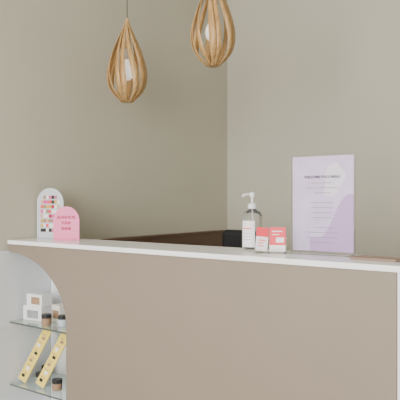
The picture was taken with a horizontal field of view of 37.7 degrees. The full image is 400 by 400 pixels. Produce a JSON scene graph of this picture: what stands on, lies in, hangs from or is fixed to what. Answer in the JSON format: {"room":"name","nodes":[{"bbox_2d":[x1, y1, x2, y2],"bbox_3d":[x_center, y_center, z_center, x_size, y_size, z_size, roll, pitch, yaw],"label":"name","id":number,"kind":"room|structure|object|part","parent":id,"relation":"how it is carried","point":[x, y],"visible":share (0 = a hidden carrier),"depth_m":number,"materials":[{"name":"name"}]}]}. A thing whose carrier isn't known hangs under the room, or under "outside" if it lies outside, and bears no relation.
{"room":"salon","nodes":[
{"label":"salon","id":0,"kind":"room"},
{"bbox_2d":[58,320,65,326],"bbox_3d":[-0.662,0.591,2.827,0.048,0.034,0.048,0,0,36],"label":"label","id":1,"kind":"object","parent":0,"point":[61,323],"depth_m":2.81,"materials":[{"name":"paper"}]},
{"bbox_2d":[0,0,226,250],"bbox_3d":[-1.771,-0.225,1.969,0.138,3.050,6.480,0,0,36],"label":"wall","id":2,"kind":"structure","parent":0,"point":[156,163],"depth_m":3.48,"materials":[{"name":"paint"}]},
{"bbox_2d":[227,0,399,256],"bbox_3d":[2.416,-0.225,2.994,5.650,3.050,0.150,0,0,36],"label":"wall","id":3,"kind":"structure","parent":0,"point":[305,77],"depth_m":4.10,"materials":[{"name":"paint"}]},
{"bbox_3d":[0.549,-1.800,0.345,5.800,0.100,6.630,0,0,37],"label":"ceiling","id":4,"kind":"structure","parent":0,"visible":0},
{"bbox_2d":[107,0,146,102],"bbox_3d":[-0.407,-1.148,3.273,0.218,1.202,0.220,0,0,36],"label":"pendant lamp","id":5,"kind":"object","parent":4,"relation":"hanging from","point":[128,66],"visible":1,"depth_m":3.23,"materials":[{"name":"brown wood"}]},
{"bbox_2d":[125,48,128,58],"bbox_3d":[-0.408,-0.816,3.274,0.032,0.065,0.032,0,0,36],"label":"socket","id":6,"kind":"object","parent":5,"relation":"attached to","point":[126,52],"depth_m":3.26,"materials":[{"name":"beige"}]},
{"bbox_3d":[-0.408,-0.726,3.274,0.080,0.116,0.080,0,0,36],"label":"bulb","id":7,"kind":"part","parent":5,"relation":"part of","materials":[{"name":"white glass"}]},
{"bbox_2d":[190,0,235,67],"bbox_3d":[0.065,-1.208,2.925,0.222,1.081,0.218,0,0,16],"label":"pendant lamp","id":8,"kind":"object","parent":4,"relation":"hanging from","point":[213,54],"visible":1,"depth_m":2.87,"materials":[{"name":"brown wood"}]},
{"bbox_3d":[0.065,-0.847,2.924,0.080,0.116,0.080,0,0,17],"label":"bulb","id":9,"kind":"part","parent":8,"relation":"part of","materials":[{"name":"white glass"}]},
{"bbox_3d":[0.489,1.350,0.390,5.650,0.100,6.630,0,0,37],"label":"floor","id":10,"kind":"structure","parent":0,"visible":0},
{"bbox_2d":[97,230,223,246],"bbox_3d":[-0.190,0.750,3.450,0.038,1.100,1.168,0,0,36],"label":"desk","id":11,"kind":"object","parent":10,"relation":"on","point":[214,237],"depth_m":3.55,"materials":[{"name":"brown laminate"}]},
{"bbox_2d":[8,238,399,399],"bbox_3d":[0.117,0.750,2.495,2.252,1.100,0.588,0,0,36],"label":"reception desk","id":12,"kind":"object","parent":10,"relation":"on","point":[145,320],"visible":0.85,"depth_m":2.19,"materials":[{"name":"white laminate"},{"name":"taupe laminate"},{"name":"glass"}]},
{"bbox_2d":[0,251,50,399],"bbox_3d":[-1.359,0.777,2.404,0.008,1.045,1.870,0,0,36],"label":"panel","id":13,"kind":"object","parent":12,"relation":"attached to","point":[20,275],"depth_m":2.97,"materials":[{"name":"white paint"}]},
{"bbox_2d":[18,330,51,382],"bbox_3d":[-0.836,0.784,2.973,0.168,0.271,0.049,0,0,-18],"label":"packet","id":14,"kind":"object","parent":12,"relation":"on","point":[44,336],"visible":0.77,"depth_m":2.97,"materials":[{"name":"yellow plastic"}]},
{"bbox_2d":[22,334,44,376],"bbox_3d":[-0.844,0.789,2.970,0.034,0.228,0.002,21,-10,34],"label":"print","id":15,"kind":"object","parent":14,"relation":"attached to","point":[43,338],"depth_m":2.97},
{"bbox_2d":[23,305,51,321],"bbox_3d":[-0.827,0.572,2.986,0.124,0.072,0.082,0,0,28],"label":"product box","id":16,"kind":"object","parent":12,"relation":"on","point":[33,313],"visible":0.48,"depth_m":2.95,"materials":[{"name":"white cardboard"}]},
{"bbox_2d":[27,292,51,306],"bbox_3d":[-0.818,0.505,2.979,0.110,0.060,0.072,0,0,33],"label":"product box","id":17,"kind":"object","parent":16,"relation":"on","point":[39,299],"visible":0.88,"depth_m":2.95,"materials":[{"name":"white cardboard"}]},
{"bbox_2d":[35,371,40,380],"bbox_3d":[-0.801,0.893,2.942,0.050,0.052,0.050,0,0,36],"label":"jar","id":18,"kind":"object","parent":12,"relation":"on","point":[37,374],"visible":0.33,"depth_m":2.93,"materials":[{"name":"black plastic"}]},
{"bbox_2d":[10,319,65,333],"bbox_3d":[-0.705,0.612,2.912,0.430,0.008,0.256,0,0,36],"label":"glass shelf","id":19,"kind":"object","parent":12,"relation":"attached to","point":[54,327],"depth_m":2.84,"materials":[{"name":"clear glass"}]},
{"bbox_2d":[10,372,65,399],"bbox_3d":[-0.705,0.924,2.912,0.430,0.008,0.256,0,0,36],"label":"glass shelf","id":20,"kind":"object","parent":12,"relation":"attached to","point":[31,385],"depth_m":2.89,"materials":[{"name":"clear glass"}]},
{"bbox_2d":[41,313,51,325],"bbox_3d":[-0.748,0.582,2.854,0.050,0.052,0.050,0,0,36],"label":"jar","id":21,"kind":"object","parent":12,"relation":"on","point":[46,320],"visible":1,"depth_m":2.83,"materials":[{"name":"beige plastic"}]},
{"bbox_3d":[-0.748,0.565,2.854,0.050,0.018,0.050,0,0,36],"label":"lid","id":22,"kind":"part","parent":21,"relation":"part of","materials":[{"name":"black plastic"}]},
{"bbox_2d":[37,188,63,238],"bbox_3d":[-0.779,0.069,3.056,0.152,0.262,0.050,0,0,15],"label":"display","id":23,"kind":"object","parent":12,"relation":"on","point":[49,200],"visible":0.76,"depth_m":3.05,"materials":[{"name":"frosted acrylic"},{"name":"glossy coloured nail polish plastic"}]},
{"bbox_2d":[36,333,65,388],"bbox_3d":[-0.724,0.784,2.889,0.168,0.271,0.049,0,0,-18],"label":"packet","id":24,"kind":"object","parent":12,"relation":"on","point":[51,362],"visible":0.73,"depth_m":2.88,"materials":[{"name":"yellow plastic"}]},
{"bbox_2d":[39,337,63,381],"bbox_3d":[-0.731,0.789,2.887,0.034,0.228,0.002,21,-10,34],"label":"print","id":25,"kind":"object","parent":24,"relation":"attached to","point":[61,341],"depth_m":2.89},
{"bbox_2d":[52,378,61,390],"bbox_3d":[-0.692,0.893,2.837,0.050,0.052,0.050,0,0,36],"label":"jar","id":26,"kind":"object","parent":12,"relation":"on","point":[56,382],"visible":1,"depth_m":2.82,"materials":[{"name":"beige plastic"}]},
{"bbox_3d":[-0.692,0.876,2.837,0.050,0.018,0.050,0,0,36],"label":"lid","id":27,"kind":"part","parent":26,"relation":"part of","materials":[{"name":"black plastic"}]},
{"bbox_2d":[52,303,64,322],"bbox_3d":[-0.695,0.565,2.926,0.070,0.085,0.062,0,0,44],"label":"product box","id":28,"kind":"object","parent":12,"relation":"on","point":[57,309],"visible":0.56,"depth_m":2.90,"materials":[{"name":"white cardboard"}]},
{"bbox_2d":[58,314,65,326],"bbox_3d":[-0.662,0.582,2.827,0.050,0.052,0.050,0,0,36],"label":"jar","id":29,"kind":"object","parent":12,"relation":"on","point":[61,318],"visible":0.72,"depth_m":2.81,"materials":[{"name":"plastic"}]},
{"bbox_3d":[-0.662,0.565,2.827,0.050,0.018,0.050,0,0,36],"label":"lid","id":30,"kind":"part","parent":29,"relation":"part of","materials":[{"name":"black plastic"}]},
{"bbox_2d":[53,206,79,239],"bbox_3d":[-0.668,0.116,2.937,0.142,0.167,0.050,0,0,14],"label":"sign","id":31,"kind":"object","parent":12,"relation":"on","point":[66,222],"visible":1,"depth_m":2.93,"materials":[{"name":"plastic"}]},
{"bbox_2d":[8,238,399,272],"bbox_3d":[0.029,0.210,2.376,2.252,0.020,0.293,0,0,36],"label":"countertop","id":32,"kind":"structure","parent":12,"relation":"on","point":[180,250],"depth_m":2.26,"materials":[{"name":"white stone"}]},
{"bbox_2d":[242,192,262,250],"bbox_3d":[0.207,0.085,2.326,0.083,0.230,0.083,0,0,7],"label":"hand sanitizer bottle","id":33,"kind":"object","parent":12,"relation":"on","point":[252,218],"visible":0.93,"depth_m":2.29,"materials":[{"name":"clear plastic"}]},
{"bbox_2d":[254,227,268,252],"bbox_3d":[0.234,0.151,2.210,0.059,0.098,0.048,0,0,-2],"label":"card holder","id":34,"kind":"object","parent":12,"relation":"on","point":[261,236],"visible":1,"depth_m":2.22,"materials":[{"name":"white plastic"}]},
{"bbox_2d":[256,227,268,245],"bbox_3d":[0.236,0.140,2.220,0.046,0.072,0.001,6,-12,-2],"label":"print","id":35,"kind":"object","parent":34,"relation":"on","point":[261,231],"depth_m":2.22},
{"bbox_2d":[268,227,285,253],"bbox_3d":[0.291,0.152,2.203,0.066,0.096,0.048,0,0,11],"label":"card holder","id":36,"kind":"object","parent":12,"relation":"on","point":[277,236],"visible":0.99,"depth_m":2.21,"materials":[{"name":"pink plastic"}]},
{"bbox_2d":[269,231,284,248],"bbox_3d":[0.293,0.156,2.210,0.060,0.080,0.001,0,-12,11],"label":"print","id":37,"kind":"object","parent":36,"relation":"on","point":[278,240],"depth_m":2.21},
{"bbox_2d":[286,153,357,256],"bbox_3d":[0.444,0.015,2.165,0.254,0.369,0.100,0,0,36],"label":"price sign","id":38,"kind":"object","parent":12,"relation":"on","point":[323,186],"visible":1,"depth_m":2.17,"materials":[{"name":"purple"}]},
{"bbox_2d":[350,255,399,261],"bbox_3d":[0.600,0.196,1.968,0.161,0.007,0.101,0,0,40],"label":"leaflet","id":39,"kind":"object","parent":12,"relation":"on","point":[359,257],"visible":1,"depth_m":1.95,"materials":[{"name":"beige paper"}]},
{"bbox_3d":[0.806,0.760,1.804,0.303,1.080,0.279,0,0,36],"label":"post","id":40,"kind":"part","parent":12,"relation":"part of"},
{"bbox_2d":[222,229,241,247],"bbox_3d":[0.126,0.737,3.220,0.547,1.124,0.550,0,0,36],"label":"office chair","id":41,"kind":"object","parent":10,"relation":"on","point":[230,238],"visible":0.02,"depth_m":3.42,"materials":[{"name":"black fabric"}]}
]}

